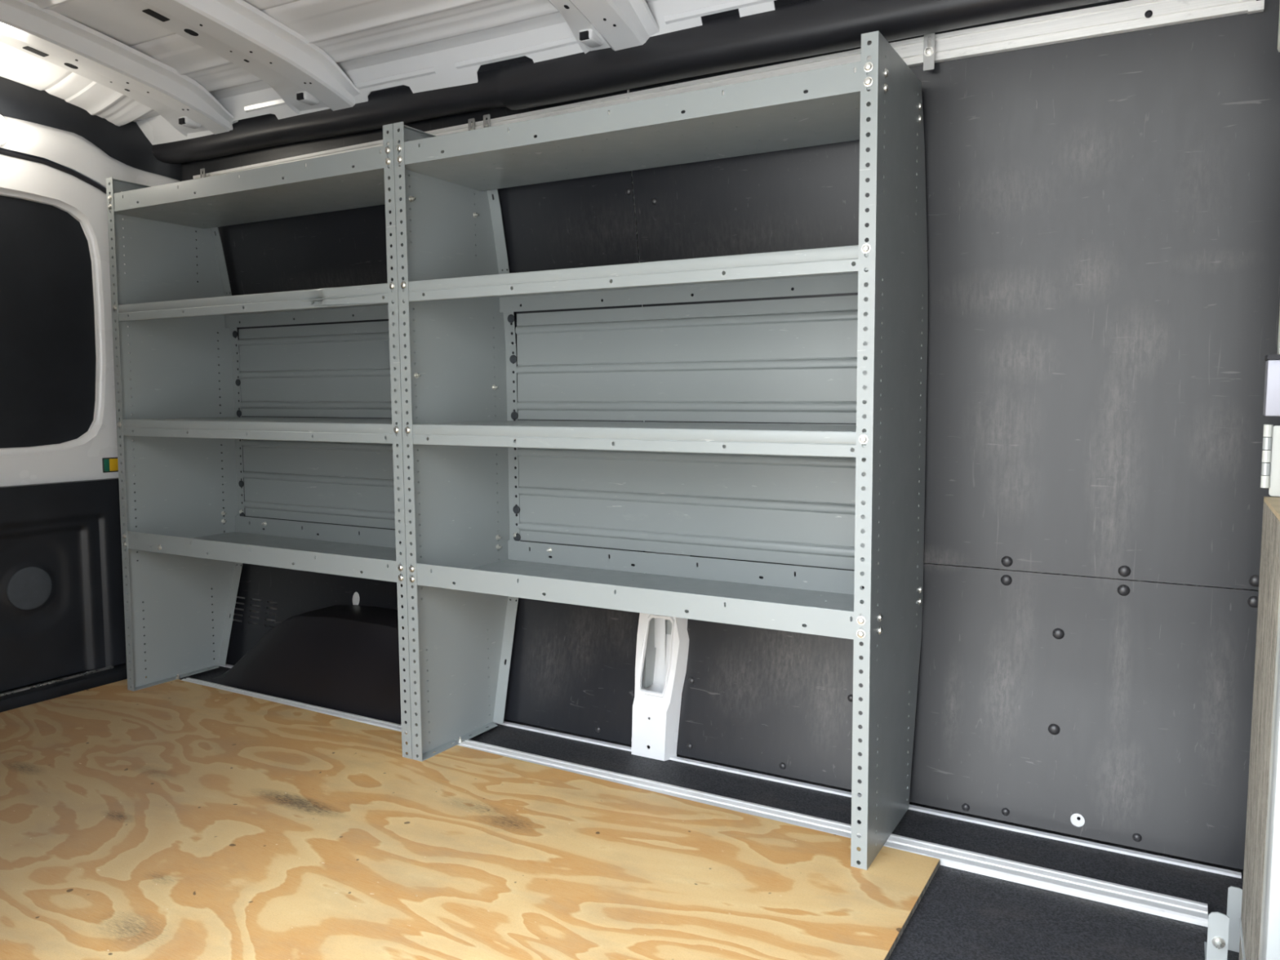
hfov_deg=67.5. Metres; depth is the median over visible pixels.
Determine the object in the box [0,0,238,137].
bow
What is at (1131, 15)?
track
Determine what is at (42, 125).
door frame
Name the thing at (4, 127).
dome lamp
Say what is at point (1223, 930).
bracket
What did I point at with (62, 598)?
door
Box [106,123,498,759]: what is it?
shelving unit
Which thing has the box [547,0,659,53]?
bow
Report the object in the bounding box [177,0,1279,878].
wall
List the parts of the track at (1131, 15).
slotted bracket, slotted bracket, slotted bracket, slotted bracket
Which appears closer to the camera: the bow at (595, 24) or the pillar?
the bow at (595, 24)
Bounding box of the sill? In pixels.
[0,659,146,712]
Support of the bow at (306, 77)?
attached to the ceiling
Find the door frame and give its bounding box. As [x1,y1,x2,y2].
[0,76,182,194]
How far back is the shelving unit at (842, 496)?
2.25 m
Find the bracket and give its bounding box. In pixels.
[1204,885,1242,959]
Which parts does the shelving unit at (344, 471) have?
panel, shelf, shelf, shelf, shelf, panel, panel, panel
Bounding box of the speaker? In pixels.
[6,566,52,609]
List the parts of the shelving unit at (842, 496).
panel, shelf, shelf, shelf, shelf, panel, panel, panel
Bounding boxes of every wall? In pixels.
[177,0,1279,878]
[1238,5,1279,959]
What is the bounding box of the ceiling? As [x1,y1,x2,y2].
[0,0,657,126]
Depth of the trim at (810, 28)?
2.06 m
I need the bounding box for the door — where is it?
[0,153,145,696]
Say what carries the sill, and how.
attached to the door frame
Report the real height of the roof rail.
0.320 m
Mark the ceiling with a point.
(356, 34)
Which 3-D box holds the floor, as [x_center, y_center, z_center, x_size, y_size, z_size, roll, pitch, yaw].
[-0.477,0.765,1.818,3.470,0.042,2.060,3,6,29]
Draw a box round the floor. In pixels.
[178,662,1243,959]
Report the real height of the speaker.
0.128 m
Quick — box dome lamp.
[0,114,9,146]
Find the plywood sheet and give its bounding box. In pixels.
[0,676,940,959]
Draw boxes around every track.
[182,677,1208,927]
[192,0,1264,192]
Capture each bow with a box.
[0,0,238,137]
[109,0,359,115]
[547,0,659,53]
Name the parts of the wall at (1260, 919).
frame post, post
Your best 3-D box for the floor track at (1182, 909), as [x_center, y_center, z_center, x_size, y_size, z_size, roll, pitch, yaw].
[-0.231,0.692,2.343,2.787,0.014,0.075,3,6,29]
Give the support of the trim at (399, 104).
attached to the wall at (1103, 213)
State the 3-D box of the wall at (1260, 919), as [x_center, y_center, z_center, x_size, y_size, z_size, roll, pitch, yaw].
[0.865,0.025,1.206,0.134,1.532,0.430,3,6,29]
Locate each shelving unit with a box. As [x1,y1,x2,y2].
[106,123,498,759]
[393,31,928,870]
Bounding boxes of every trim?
[151,68,505,164]
[497,0,1112,110]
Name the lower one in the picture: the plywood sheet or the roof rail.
the plywood sheet
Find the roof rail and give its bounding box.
[136,0,809,145]
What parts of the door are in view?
frame, trim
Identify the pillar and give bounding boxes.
[631,572,688,760]

